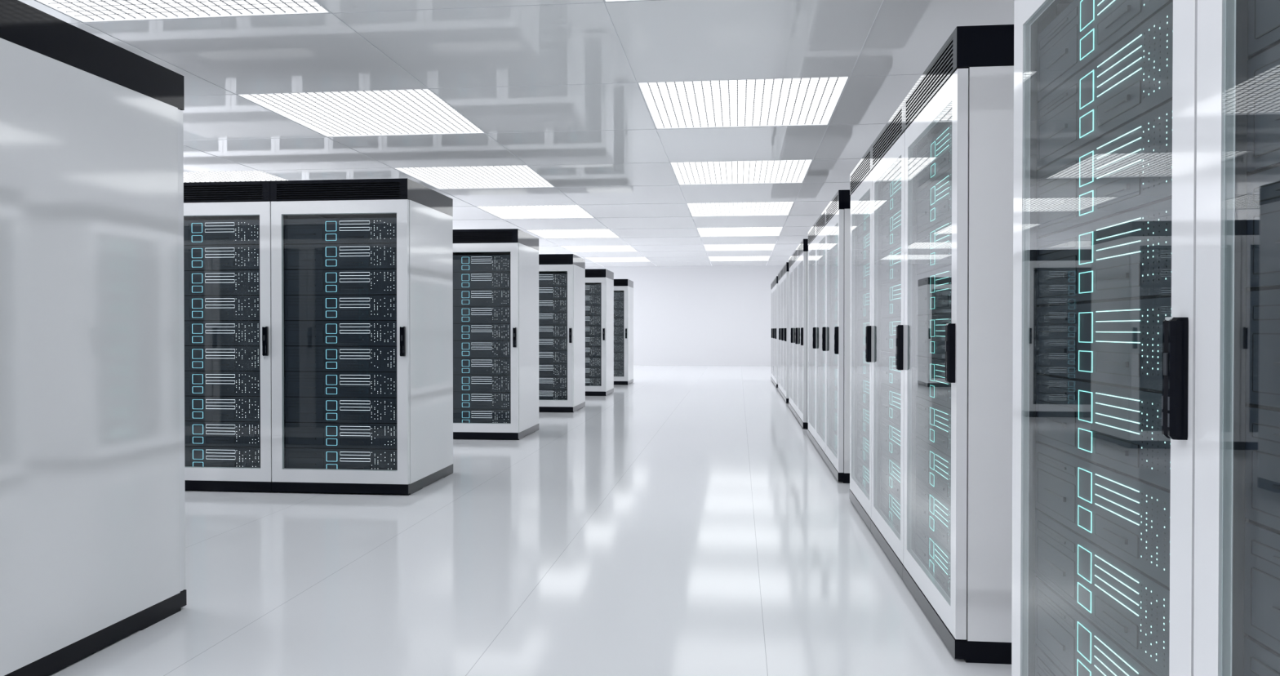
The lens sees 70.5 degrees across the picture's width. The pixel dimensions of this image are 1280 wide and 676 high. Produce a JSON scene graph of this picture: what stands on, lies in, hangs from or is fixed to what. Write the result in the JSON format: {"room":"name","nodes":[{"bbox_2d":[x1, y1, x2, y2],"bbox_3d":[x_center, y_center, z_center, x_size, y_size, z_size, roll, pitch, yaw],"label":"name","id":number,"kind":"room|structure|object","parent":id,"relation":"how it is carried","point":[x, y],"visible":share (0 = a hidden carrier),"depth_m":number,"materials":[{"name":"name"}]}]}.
{"room":"server room","nodes":[
{"label":"server room","id":0,"kind":"room"},
{"bbox_2d":[18,0,1014,266],"bbox_3d":[-2.719,-2.082,12.043,17.200,0.080,31.800,0,1,6],"label":"ceiling","id":1,"kind":"structure","parent":0,"point":[559,46],"depth_m":7.01,"materials":[{"name":"white"}]},
{"bbox_2d":[35,0,329,22],"bbox_3d":[-2.780,-2.009,4.785,1.635,0.070,1.655,0,1,6],"label":"ceiling light","id":2,"kind":"object","parent":1,"relation":"attached to","point":[83,11],"visible":0.96,"depth_m":5.50,"materials":[{"name":"white plastic"}]},
{"bbox_2d":[183,170,287,182],"bbox_3d":[-5.340,-2.076,11.901,1.635,0.070,1.655,0,1,6],"label":"ceiling light","id":3,"kind":"object","parent":1,"relation":"attached to","point":[244,175],"visible":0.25,"depth_m":11.55,"materials":[{"name":"white plastic"}]},
{"bbox_2d":[237,88,484,137],"bbox_3d":[-2.415,-2.041,8.165,1.635,0.070,1.655,0,1,6],"label":"ceiling light","id":4,"kind":"object","parent":1,"relation":"attached to","point":[418,111],"visible":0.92,"depth_m":8.12,"materials":[{"name":"white plastic"}]},
{"bbox_2d":[394,165,554,189],"bbox_3d":[-2.049,-2.073,11.546,1.635,0.070,1.655,0,1,6],"label":"ceiling light","id":5,"kind":"object","parent":1,"relation":"attached to","point":[491,176],"visible":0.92,"depth_m":11.58,"materials":[{"name":"white plastic"}]},
{"bbox_2d":[33,0,915,266],"bbox_3d":[-2.719,-2.041,12.043,17.200,0.002,31.800,0,1,6],"label":"trim","id":6,"kind":"structure","parent":1,"relation":"attached to","point":[603,2],"depth_m":7.45,"materials":[{"name":"white metal"}]},
{"bbox_2d":[476,204,594,218],"bbox_3d":[-1.684,-2.105,14.926,1.635,0.070,1.655,0,1,6],"label":"ceiling light","id":7,"kind":"object","parent":1,"relation":"attached to","point":[552,211],"visible":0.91,"depth_m":15.00,"materials":[{"name":"white plastic"}]},
{"bbox_2d":[527,229,619,238],"bbox_3d":[-1.318,-2.137,18.306,1.635,0.070,1.655,0,1,6],"label":"ceiling light","id":8,"kind":"object","parent":1,"relation":"attached to","point":[552,233],"visible":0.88,"depth_m":18.44,"materials":[{"name":"white plastic"}]},
{"bbox_2d":[560,245,636,252],"bbox_3d":[-0.953,-2.169,21.686,1.635,0.070,1.655,0,1,6],"label":"ceiling light","id":9,"kind":"object","parent":1,"relation":"attached to","point":[572,248],"visible":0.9,"depth_m":21.81,"materials":[{"name":"white plastic"}]},
{"bbox_2d":[586,257,650,262],"bbox_3d":[-0.587,-2.201,25.066,1.635,0.070,1.655,0,1,6],"label":"ceiling light","id":10,"kind":"object","parent":1,"relation":"attached to","point":[598,259],"visible":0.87,"depth_m":25.35,"materials":[{"name":"white plastic"}]},
{"bbox_2d":[603,0,647,2],"bbox_3d":[0.511,-2.005,4.429,1.635,0.070,1.655,0,1,6],"label":"ceiling light","id":11,"kind":"object","parent":1,"relation":"attached to","point":[605,1],"visible":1,"depth_m":5.32,"materials":[{"name":"white plastic"}]},
{"bbox_2d":[708,256,769,261],"bbox_3d":[2.704,-2.198,24.710,1.635,0.070,1.655,0,1,6],"label":"ceiling light","id":12,"kind":"object","parent":1,"relation":"attached to","point":[711,258],"visible":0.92,"depth_m":24.84,"materials":[{"name":"white plastic"}]},
{"bbox_2d":[696,226,782,236],"bbox_3d":[1.972,-2.134,17.950,1.635,0.070,1.655,0,1,6],"label":"ceiling light","id":13,"kind":"object","parent":1,"relation":"attached to","point":[755,231],"visible":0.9,"depth_m":18.00,"materials":[{"name":"white plastic"}]},
{"bbox_2d":[703,244,775,250],"bbox_3d":[2.338,-2.166,21.330,1.635,0.070,1.655,0,1,6],"label":"ceiling light","id":14,"kind":"object","parent":1,"relation":"attached to","point":[722,246],"visible":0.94,"depth_m":21.54,"materials":[{"name":"white plastic"}]},
{"bbox_2d":[686,201,794,216],"bbox_3d":[1.607,-2.101,14.570,1.635,0.070,1.655,0,1,6],"label":"ceiling light","id":15,"kind":"object","parent":1,"relation":"attached to","point":[771,208],"visible":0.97,"depth_m":14.65,"materials":[{"name":"white plastic"}]},
{"bbox_2d":[670,160,812,185],"bbox_3d":[1.242,-2.069,11.190,1.635,0.070,1.655,0,1,6],"label":"ceiling light","id":16,"kind":"object","parent":1,"relation":"attached to","point":[778,171],"visible":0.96,"depth_m":11.19,"materials":[{"name":"white plastic"}]},
{"bbox_2d":[637,76,848,128],"bbox_3d":[0.876,-2.037,7.810,1.635,0.070,1.655,0,1,6],"label":"ceiling light","id":17,"kind":"object","parent":1,"relation":"attached to","point":[806,101],"visible":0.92,"depth_m":7.74,"materials":[{"name":"white plastic"}]},
{"bbox_2d":[48,364,1011,675],"bbox_3d":[-2.719,1.038,12.073,17.200,0.100,31.800,0,1,6],"label":"floor","id":18,"kind":"structure","parent":0,"point":[682,520],"depth_m":4.13,"materials":[{"name":"white tile"}]},
{"bbox_2d":[0,0,186,675],"bbox_3d":[-2.319,0.022,3.166,0.953,2.100,0.980,0,1,6],"label":"tall cabinet","id":19,"kind":"object","parent":18,"relation":"on","point":[92,481],"visible":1,"depth_m":3.03,"materials":[{"name":"white metal"}]},
{"bbox_2d":[183,180,274,492],"bbox_3d":[-2.907,-0.010,6.605,0.953,2.100,0.980,0,1,6],"label":"tall cabinet","id":20,"kind":"object","parent":18,"relation":"on","point":[227,224],"visible":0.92,"depth_m":6.16,"materials":[{"name":"white paint"}]},
{"bbox_2d":[191,235,202,242],"bbox_3d":[-3.022,-0.677,6.182,0.077,0.046,0.002,0,1,6],"label":"lamp","id":21,"kind":"object","parent":20,"relation":"on","point":[195,238],"depth_m":6.18,"materials":[{"name":"teal plastic"}]},
{"bbox_2d":[191,248,202,257],"bbox_3d":[-3.022,-0.579,6.183,0.077,0.066,0.002,0,1,6],"label":"lamp","id":22,"kind":"object","parent":20,"relation":"on","point":[196,252],"depth_m":6.18,"materials":[{"name":"teal plastic"}]},
{"bbox_2d":[191,273,202,283],"bbox_3d":[-3.022,-0.407,6.184,0.077,0.066,0.002,0,1,6],"label":"lamp","id":23,"kind":"object","parent":20,"relation":"on","point":[196,277],"depth_m":6.18,"materials":[{"name":"teal plastic"}]},
{"bbox_2d":[192,411,203,418],"bbox_3d":[-3.022,0.527,6.193,0.077,0.046,0.002,0,1,6],"label":"lamp","id":24,"kind":"object","parent":20,"relation":"on","point":[196,415],"depth_m":6.19,"materials":[{"name":"teal plastic"}]},
{"bbox_2d":[192,424,203,434],"bbox_3d":[-3.022,0.625,6.194,0.077,0.066,0.002,0,1,6],"label":"lamp","id":25,"kind":"object","parent":20,"relation":"on","point":[197,428],"depth_m":6.19,"materials":[{"name":"teal plastic"}]},
{"bbox_2d":[192,449,203,459],"bbox_3d":[-3.022,0.797,6.196,0.077,0.066,0.002,0,1,6],"label":"lamp","id":26,"kind":"object","parent":20,"relation":"on","point":[197,454],"depth_m":6.20,"materials":[{"name":"teal plastic"}]},
{"bbox_2d":[183,180,270,202],"bbox_3d":[-2.956,-0.989,6.143,0.953,0.134,0.020,0,1,6],"label":"vent grille","id":27,"kind":"object","parent":20,"relation":"attached to","point":[224,191],"depth_m":6.12,"materials":[{"name":"black metal"}]},
{"bbox_2d":[270,177,453,494],"bbox_3d":[-1.958,-0.009,6.502,0.953,2.100,0.980,0,1,6],"label":"tall cabinet","id":28,"kind":"object","parent":18,"relation":"on","point":[362,269],"visible":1,"depth_m":6.08,"materials":[{"name":"white metal"}]},
{"bbox_2d":[325,284,337,292],"bbox_3d":[-2.073,-0.332,6.082,0.077,0.046,0.002,0,1,6],"label":"lamp","id":29,"kind":"object","parent":28,"relation":"on","point":[329,288],"depth_m":6.08,"materials":[{"name":"teal plastic"}]},
{"bbox_2d":[325,272,337,282],"bbox_3d":[-2.073,-0.406,6.082,0.077,0.066,0.002,0,1,6],"label":"lamp","id":30,"kind":"object","parent":28,"relation":"on","point":[330,277],"depth_m":6.08,"materials":[{"name":"teal plastic"}]},
{"bbox_2d":[325,297,337,307],"bbox_3d":[-2.073,-0.234,6.083,0.077,0.066,0.002,0,1,6],"label":"lamp","id":31,"kind":"object","parent":28,"relation":"on","point":[330,302],"depth_m":6.08,"materials":[{"name":"teal plastic"}]},
{"bbox_2d":[325,324,337,333],"bbox_3d":[-2.073,-0.062,6.085,0.077,0.066,0.002,0,1,6],"label":"lamp","id":32,"kind":"object","parent":28,"relation":"on","point":[330,328],"depth_m":6.09,"materials":[{"name":"teal plastic"}]},
{"bbox_2d":[325,361,337,368],"bbox_3d":[-2.073,0.184,6.087,0.077,0.046,0.002,0,1,6],"label":"lamp","id":33,"kind":"object","parent":28,"relation":"on","point":[329,365],"depth_m":6.09,"materials":[{"name":"teal plastic"}]},
{"bbox_2d":[325,374,337,384],"bbox_3d":[-2.073,0.282,6.088,0.077,0.066,0.002,0,1,6],"label":"lamp","id":34,"kind":"object","parent":28,"relation":"on","point":[330,379],"depth_m":6.09,"materials":[{"name":"teal plastic"}]},
{"bbox_2d":[325,400,337,410],"bbox_3d":[-2.073,0.454,6.090,0.077,0.066,0.002,0,1,6],"label":"lamp","id":35,"kind":"object","parent":28,"relation":"on","point":[330,405],"depth_m":6.09,"materials":[{"name":"teal plastic"}]},
{"bbox_2d":[326,438,337,445],"bbox_3d":[-2.073,0.700,6.092,0.077,0.046,0.002,0,1,6],"label":"lamp","id":36,"kind":"object","parent":28,"relation":"on","point":[330,442],"depth_m":6.09,"materials":[{"name":"teal plastic"}]},
{"bbox_2d":[270,177,408,200],"bbox_3d":[-2.007,-0.988,6.041,0.953,0.134,0.020,0,1,6],"label":"vent grille","id":37,"kind":"object","parent":28,"relation":"attached to","point":[356,189],"depth_m":6.04,"materials":[{"name":"black metal"}]},
{"bbox_2d":[453,228,538,439],"bbox_3d":[-1.633,-0.038,9.502,0.953,2.100,0.980,0,1,6],"label":"tall cabinet","id":38,"kind":"object","parent":18,"relation":"on","point":[495,272],"visible":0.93,"depth_m":9.07,"materials":[{"name":"white metal"}]},
{"bbox_2d":[453,228,518,243],"bbox_3d":[-1.682,-1.016,9.041,0.953,0.134,0.020,0,1,6],"label":"vent grille","id":39,"kind":"object","parent":38,"relation":"attached to","point":[497,235],"depth_m":9.02,"materials":[{"name":"black metal"}]},
{"bbox_2d":[538,253,585,412],"bbox_3d":[-1.309,-0.066,12.500,0.953,2.100,0.980,0,1,6],"label":"tall cabinet","id":40,"kind":"object","parent":18,"relation":"on","point":[562,277],"visible":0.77,"depth_m":12.05,"materials":[{"name":"white metal"}]},
{"bbox_2d":[538,253,573,264],"bbox_3d":[-1.358,-1.045,12.038,0.953,0.134,0.020,0,1,6],"label":"vent grille","id":41,"kind":"object","parent":40,"relation":"attached to","point":[544,259],"depth_m":12.01,"materials":[{"name":"black metal"}]},
{"bbox_2d":[585,268,613,395],"bbox_3d":[-0.988,-0.094,15.475,0.953,2.100,0.980,0,1,6],"label":"tall cabinet","id":42,"kind":"object","parent":18,"relation":"on","point":[599,282],"visible":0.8,"depth_m":15.02,"materials":[{"name":"white metal"}]},
{"bbox_2d":[585,268,605,277],"bbox_3d":[-1.037,-1.073,15.014,0.953,0.134,0.020,0,1,6],"label":"vent grille","id":43,"kind":"object","parent":42,"relation":"attached to","point":[598,273],"depth_m":14.98,"materials":[{"name":"black metal"}]},
{"bbox_2d":[613,279,633,384],"bbox_3d":[-0.664,-0.123,18.466,0.953,2.100,0.980,0,1,6],"label":"tall cabinet","id":44,"kind":"object","parent":18,"relation":"on","point":[623,288],"visible":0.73,"depth_m":18.01,"materials":[{"name":"white metal"}]},
{"bbox_2d":[613,279,627,285],"bbox_3d":[-0.713,-1.101,18.004,0.953,0.134,0.020,0,1,6],"label":"vent grille","id":45,"kind":"object","parent":44,"relation":"attached to","point":[616,282],"depth_m":17.97,"materials":[{"name":"black metal"}]},
{"bbox_2d":[770,282,773,381],"bbox_3d":[3.270,-0.131,19.272,0.980,2.100,0.953,0,1,6],"label":"tall cabinet","id":46,"kind":"object","parent":18,"relation":"on","point":[771,288],"visible":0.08,"depth_m":19.32,"materials":[{"name":"white metal"}]},
{"bbox_2d":[772,279,774,384],"bbox_3d":[3.168,-0.121,18.323,0.980,2.100,0.953,0,1,6],"label":"tall cabinet","id":47,"kind":"object","parent":18,"relation":"on","point":[773,282],"visible":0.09,"depth_m":18.39,"materials":[{"name":"white metal"}]},
{"bbox_2d":[774,275,777,387],"bbox_3d":[3.065,-0.113,17.373,0.980,2.100,0.953,0,1,6],"label":"tall cabinet","id":48,"kind":"object","parent":18,"relation":"on","point":[776,277],"visible":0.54,"depth_m":16.96,"materials":[{"name":"white metal"}]},
{"bbox_2d":[777,271,780,393],"bbox_3d":[2.894,-0.097,15.790,0.980,2.100,0.953,0,1,6],"label":"tall cabinet","id":49,"kind":"object","parent":18,"relation":"on","point":[779,273],"visible":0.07,"depth_m":15.88,"materials":[{"name":"white paint"}]},
{"bbox_2d":[780,267,783,396],"bbox_3d":[2.791,-0.088,14.840,0.980,2.100,0.953,0,1,6],"label":"tall cabinet","id":50,"kind":"object","parent":18,"relation":"on","point":[781,270],"visible":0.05,"depth_m":14.73,"materials":[{"name":"white metal"}]},
{"bbox_2d":[780,267,782,278],"bbox_3d":[2.339,-1.072,14.880,0.020,0.134,0.953,0,1,6],"label":"vent grille","id":51,"kind":"object","parent":50,"relation":"attached to","point":[781,271],"depth_m":14.95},
{"bbox_2d":[782,262,789,402],"bbox_3d":[2.688,-0.079,13.891,0.980,2.100,0.953,0,1,6],"label":"tall cabinet","id":52,"kind":"object","parent":18,"relation":"on","point":[785,268],"visible":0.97,"depth_m":13.49,"materials":[{"name":"white metal"}]},
{"bbox_2d":[782,262,787,275],"bbox_3d":[2.236,-1.063,13.930,0.020,0.134,0.953,0,1,6],"label":"vent grille","id":53,"kind":"object","parent":52,"relation":"attached to","point":[785,267],"depth_m":13.71,"materials":[{"name":"white metal"}]},
{"bbox_2d":[788,253,793,412],"bbox_3d":[2.518,-0.064,12.318,0.980,2.100,0.953,0,1,6],"label":"tall cabinet","id":54,"kind":"object","parent":18,"relation":"on","point":[790,260],"visible":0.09,"depth_m":12.43,"materials":[{"name":"white metal"}]},
{"bbox_2d":[788,253,792,268],"bbox_3d":[2.066,-1.048,12.358,0.020,0.134,0.953,0,1,6],"label":"vent grille","id":55,"kind":"object","parent":54,"relation":"attached to","point":[790,260],"depth_m":12.40,"materials":[{"name":"white metal"}]},
{"bbox_2d":[792,247,797,419],"bbox_3d":[2.416,-0.055,11.369,0.980,2.100,0.953,0,1,6],"label":"tall cabinet","id":56,"kind":"object","parent":18,"relation":"on","point":[795,253],"visible":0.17,"depth_m":11.38,"materials":[{"name":"white metal"}]},
{"bbox_2d":[792,247,797,263],"bbox_3d":[1.964,-1.039,11.408,0.020,0.134,0.953,0,1,6],"label":"vent grille","id":57,"kind":"object","parent":56,"relation":"attached to","point":[795,254],"depth_m":11.39,"materials":[{"name":"black metal"}]},
{"bbox_2d":[797,239,808,429],"bbox_3d":[2.313,-0.046,10.419,0.980,2.100,0.953,0,1,6],"label":"tall cabinet","id":58,"kind":"object","parent":18,"relation":"on","point":[802,248],"visible":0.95,"depth_m":10.06,"materials":[{"name":"white paint"}]},
{"bbox_2d":[797,239,804,257],"bbox_3d":[1.861,-1.030,10.459,0.020,0.134,0.953,0,1,6],"label":"vent grille","id":59,"kind":"object","parent":58,"relation":"attached to","point":[801,248],"depth_m":10.31,"materials":[{"name":"metal"}]},
{"bbox_2d":[807,222,816,446],"bbox_3d":[2.139,-0.031,8.811,0.980,2.100,0.953,0,1,6],"label":"tall cabinet","id":60,"kind":"object","parent":18,"relation":"on","point":[811,233],"visible":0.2,"depth_m":8.83,"materials":[{"name":"white metal"}]},
{"bbox_2d":[808,222,816,245],"bbox_3d":[1.687,-1.014,8.850,0.020,0.134,0.953,0,1,6],"label":"vent grille","id":61,"kind":"object","parent":60,"relation":"attached to","point":[811,233],"depth_m":8.83,"materials":[{"name":"black metal"}]},
{"bbox_2d":[815,208,826,461],"bbox_3d":[2.037,-0.022,7.861,0.980,2.100,0.953,0,1,6],"label":"tall cabinet","id":62,"kind":"object","parent":18,"relation":"on","point":[820,224],"visible":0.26,"depth_m":7.85,"materials":[{"name":"white paint"}]},
{"bbox_2d":[815,208,826,235],"bbox_3d":[1.584,-1.006,7.901,0.020,0.134,0.953,0,1,6],"label":"vent grille","id":63,"kind":"object","parent":62,"relation":"attached to","point":[820,224],"depth_m":7.87,"materials":[{"name":"black metal"}]},
{"bbox_2d":[825,189,850,483],"bbox_3d":[1.934,-0.013,6.912,0.980,2.100,0.953,0,1,6],"label":"tall cabinet","id":64,"kind":"object","parent":18,"relation":"on","point":[838,210],"visible":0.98,"depth_m":6.51,"materials":[{"name":"white paint"}]},
{"bbox_2d":[826,190,841,223],"bbox_3d":[1.482,-0.997,6.951,0.020,0.134,0.953,0,1,6],"label":"vent grille","id":65,"kind":"object","parent":64,"relation":"attached to","point":[834,207],"depth_m":6.80,"materials":[{"name":"metal"}]},
{"bbox_2d":[848,144,872,530],"bbox_3d":[1.761,0.002,5.313,0.980,2.100,0.953,0,1,6],"label":"tall cabinet","id":66,"kind":"object","parent":18,"relation":"on","point":[861,176],"visible":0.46,"depth_m":5.32,"materials":[{"name":"white metal"}]},
{"bbox_2d":[849,144,872,195],"bbox_3d":[1.309,-0.981,5.353,0.020,0.134,0.953,0,1,6],"label":"vent grille","id":67,"kind":"object","parent":66,"relation":"attached to","point":[863,170],"depth_m":5.30,"materials":[{"name":"metal"}]},
{"bbox_2d":[871,99,904,579],"bbox_3d":[1.658,0.011,4.364,0.980,2.100,0.953,0,1,6],"label":"tall cabinet","id":68,"kind":"object","parent":18,"relation":"on","point":[888,147],"visible":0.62,"depth_m":4.49,"materials":[{"name":"white paint"}]},
{"bbox_2d":[871,99,904,168],"bbox_3d":[1.206,-0.972,4.403,0.020,0.134,0.953,0,1,6],"label":"vent grille","id":69,"kind":"object","parent":68,"relation":"attached to","point":[893,131],"depth_m":4.34,"materials":[{"name":"black metal"}]},
{"bbox_2d":[888,493,892,510],"bbox_3d":[1.242,0.813,4.486,0.002,0.066,0.077,0,1,6],"label":"lamp","id":70,"kind":"object","parent":68,"relation":"on","point":[890,495],"depth_m":4.49,"materials":[{"name":"plastic"}]},
{"bbox_2d":[889,181,893,196],"bbox_3d":[1.242,-0.735,4.471,0.002,0.066,0.077,0,1,6],"label":"lamp","id":71,"kind":"object","parent":68,"relation":"on","point":[891,182],"depth_m":4.48,"materials":[{"name":"teal plastic"}]},
{"bbox_2d":[889,216,893,231],"bbox_3d":[1.242,-0.563,4.473,0.002,0.066,0.077,0,1,6],"label":"lamp","id":72,"kind":"object","parent":68,"relation":"on","point":[891,217],"depth_m":4.47,"materials":[{"name":"teal plastic"}]},
{"bbox_2d":[889,251,893,266],"bbox_3d":[1.242,-0.391,4.475,0.002,0.066,0.077,0,1,6],"label":"lamp","id":73,"kind":"object","parent":68,"relation":"on","point":[891,252],"depth_m":4.47,"materials":[{"name":"plastic"}]},
{"bbox_2d":[902,24,1013,664],"bbox_3d":[1.556,0.020,3.414,0.980,2.100,0.953,0,1,6],"label":"tall cabinet","id":74,"kind":"object","parent":18,"relation":"on","point":[958,115],"visible":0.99,"depth_m":2.99,"materials":[{"name":"white paint"}]},
{"bbox_2d":[929,341,934,353],"bbox_3d":[1.139,0.036,3.529,0.002,0.046,0.077,0,1,6],"label":"lamp","id":75,"kind":"object","parent":74,"relation":"on","point":[931,343],"depth_m":3.53,"materials":[{"name":"teal plastic"}]},
{"bbox_2d":[929,320,934,337],"bbox_3d":[1.139,-0.038,3.529,0.002,0.066,0.077,0,1,6],"label":"lamp","id":76,"kind":"object","parent":74,"relation":"on","point":[931,322],"depth_m":3.53,"materials":[{"name":"teal plastic"}]},
{"bbox_2d":[929,384,934,397],"bbox_3d":[1.139,0.208,3.531,0.002,0.046,0.077,0,1,6],"label":"lamp","id":77,"kind":"object","parent":74,"relation":"on","point":[931,386],"depth_m":3.53,"materials":[{"name":"teal plastic"}]},
{"bbox_2d":[929,363,934,381],"bbox_3d":[1.139,0.134,3.530,0.002,0.066,0.077,0,1,6],"label":"lamp","id":78,"kind":"object","parent":74,"relation":"on","point":[931,365],"depth_m":3.53,"materials":[{"name":"teal plastic"}]},
{"bbox_2d":[929,407,934,426],"bbox_3d":[1.139,0.306,3.532,0.002,0.066,0.077,0,1,6],"label":"lamp","id":79,"kind":"object","parent":74,"relation":"on","point":[931,409],"depth_m":3.53,"materials":[{"name":"teal plastic"}]},
{"bbox_2d":[930,140,935,161],"bbox_3d":[1.139,-0.726,3.522,0.002,0.066,0.077,0,1,6],"label":"lamp","id":80,"kind":"object","parent":74,"relation":"on","point":[932,142],"depth_m":3.52,"materials":[{"name":"teal plastic"}]},
{"bbox_2d":[903,26,963,130],"bbox_3d":[1.103,-0.963,3.454,0.020,0.134,0.953,0,1,6],"label":"vent grille","id":81,"kind":"object","parent":74,"relation":"attached to","point":[948,62],"depth_m":3.31,"materials":[{"name":"metal"}]},
{"bbox_2d":[1011,0,1197,675],"bbox_3d":[1.388,0.035,1.859,0.980,2.100,0.953,0,1,6],"label":"tall cabinet","id":82,"kind":"object","parent":18,"relation":"on","point":[1105,91],"visible":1,"depth_m":1.88,"materials":[{"name":"clear glass"}]},
{"bbox_2d":[1076,658,1091,675],"bbox_3d":[0.971,0.739,1.981,0.002,0.046,0.077,0,1,6],"label":"lamp","id":83,"kind":"object","parent":82,"relation":"on","point":[1083,667],"depth_m":1.98,"materials":[{"name":"teal plastic"}]},
{"bbox_2d":[1077,582,1091,613],"bbox_3d":[0.971,0.567,1.979,0.002,0.046,0.077,0,1,6],"label":"lamp","id":84,"kind":"object","parent":82,"relation":"on","point":[1084,588],"depth_m":1.98,"materials":[{"name":"teal plastic"}]},
{"bbox_2d":[1077,544,1091,583],"bbox_3d":[0.971,0.493,1.979,0.002,0.066,0.077,0,1,6],"label":"lamp","id":85,"kind":"object","parent":82,"relation":"on","point":[1084,551],"depth_m":1.98,"materials":[{"name":"teal plastic"}]},
{"bbox_2d":[1077,621,1091,663],"bbox_3d":[0.971,0.665,1.980,0.002,0.066,0.077,0,1,6],"label":"lamp","id":86,"kind":"object","parent":82,"relation":"on","point":[1084,629],"depth_m":1.98,"materials":[{"name":"teal plastic"}]},
{"bbox_2d":[1077,505,1092,533],"bbox_3d":[0.971,0.395,1.978,0.002,0.046,0.077,0,1,6],"label":"lamp","id":87,"kind":"object","parent":82,"relation":"on","point":[1084,512],"depth_m":1.98,"materials":[{"name":"teal plastic"}]},
{"bbox_2d":[1077,466,1092,503],"bbox_3d":[0.971,0.321,1.977,0.002,0.066,0.077,0,1,6],"label":"lamp","id":88,"kind":"object","parent":82,"relation":"on","point":[1084,473],"depth_m":1.98,"materials":[{"name":"teal plastic"}]},
{"bbox_2d":[1078,427,1092,453],"bbox_3d":[0.971,0.223,1.976,0.002,0.046,0.077,0,1,6],"label":"lamp","id":89,"kind":"object","parent":82,"relation":"on","point":[1085,434],"depth_m":1.98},
{"bbox_2d":[1078,390,1092,422],"bbox_3d":[0.971,0.149,1.975,0.002,0.066,0.077,0,1,6],"label":"lamp","id":90,"kind":"object","parent":82,"relation":"on","point":[1085,397],"depth_m":1.98,"materials":[{"name":"teal plastic"}]},
{"bbox_2d":[1078,350,1093,372],"bbox_3d":[0.971,0.051,1.974,0.002,0.046,0.077,0,1,6],"label":"lamp","id":91,"kind":"object","parent":82,"relation":"on","point":[1085,357],"depth_m":1.97,"materials":[{"name":"teal plastic"}]},
{"bbox_2d":[1078,311,1093,342],"bbox_3d":[0.971,-0.023,1.974,0.002,0.066,0.077,0,1,6],"label":"lamp","id":92,"kind":"object","parent":82,"relation":"on","point":[1085,318],"depth_m":1.97,"materials":[{"name":"teal plastic"}]},
{"bbox_2d":[1079,190,1093,215],"bbox_3d":[0.971,-0.293,1.971,0.002,0.046,0.077,0,1,6],"label":"lamp","id":93,"kind":"object","parent":82,"relation":"on","point":[1086,197],"depth_m":1.97,"materials":[{"name":"teal plastic"}]},
{"bbox_2d":[1079,271,1093,293],"bbox_3d":[0.971,-0.121,1.973,0.002,0.046,0.077,0,1,6],"label":"lamp","id":94,"kind":"object","parent":82,"relation":"on","point":[1086,277],"depth_m":1.97,"materials":[{"name":"teal plastic"}]},
{"bbox_2d":[1079,231,1093,264],"bbox_3d":[0.971,-0.195,1.972,0.002,0.066,0.077,0,1,6],"label":"lamp","id":95,"kind":"object","parent":82,"relation":"on","point":[1086,237],"depth_m":1.97,"materials":[{"name":"teal plastic"}]},
{"bbox_2d":[1079,109,1093,137],"bbox_3d":[0.971,-0.465,1.970,0.002,0.046,0.077,0,1,6],"label":"lamp","id":96,"kind":"object","parent":82,"relation":"on","point":[1086,116],"depth_m":1.97,"materials":[{"name":"teal plastic"}]},
{"bbox_2d":[1079,150,1093,186],"bbox_3d":[0.971,-0.367,1.970,0.002,0.066,0.077,0,1,6],"label":"lamp","id":97,"kind":"object","parent":82,"relation":"on","point":[1086,157],"depth_m":1.97,"materials":[{"name":"teal plastic"}]},
{"bbox_2d":[1080,28,1093,60],"bbox_3d":[0.971,-0.637,1.968,0.002,0.046,0.077,0,1,6],"label":"lamp","id":98,"kind":"object","parent":82,"relation":"on","point":[1086,36],"depth_m":1.97,"materials":[{"name":"teal plastic"}]},
{"bbox_2d":[1080,69,1093,109],"bbox_3d":[0.971,-0.539,1.969,0.002,0.066,0.077,0,1,6],"label":"lamp","id":99,"kind":"object","parent":82,"relation":"on","point":[1086,76],"depth_m":1.97,"materials":[{"name":"teal plastic"}]},
{"bbox_2d":[1080,0,1094,31],"bbox_3d":[0.971,-0.711,1.967,0.002,0.066,0.077,0,1,6],"label":"lamp","id":100,"kind":"object","parent":82,"relation":"on","point":[1086,6],"depth_m":1.97,"materials":[{"name":"teal plastic"}]},
{"bbox_2d":[1193,0,1279,675],"bbox_3d":[1.285,0.044,0.910,0.980,2.100,0.953,0,1,6],"label":"tall cabinet","id":101,"kind":"object","parent":18,"relation":"on","point":[1237,599],"visible":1,"depth_m":1.35,"materials":[{"name":"white paint"}]},
{"bbox_2d":[585,265,783,365],"bbox_3d":[-1.002,-0.678,27.939,17.500,3.230,0.150,0,1,6],"label":"wall","id":102,"kind":"structure","parent":0,"point":[683,315],"depth_m":27.55,"materials":[{"name":"white paint"}]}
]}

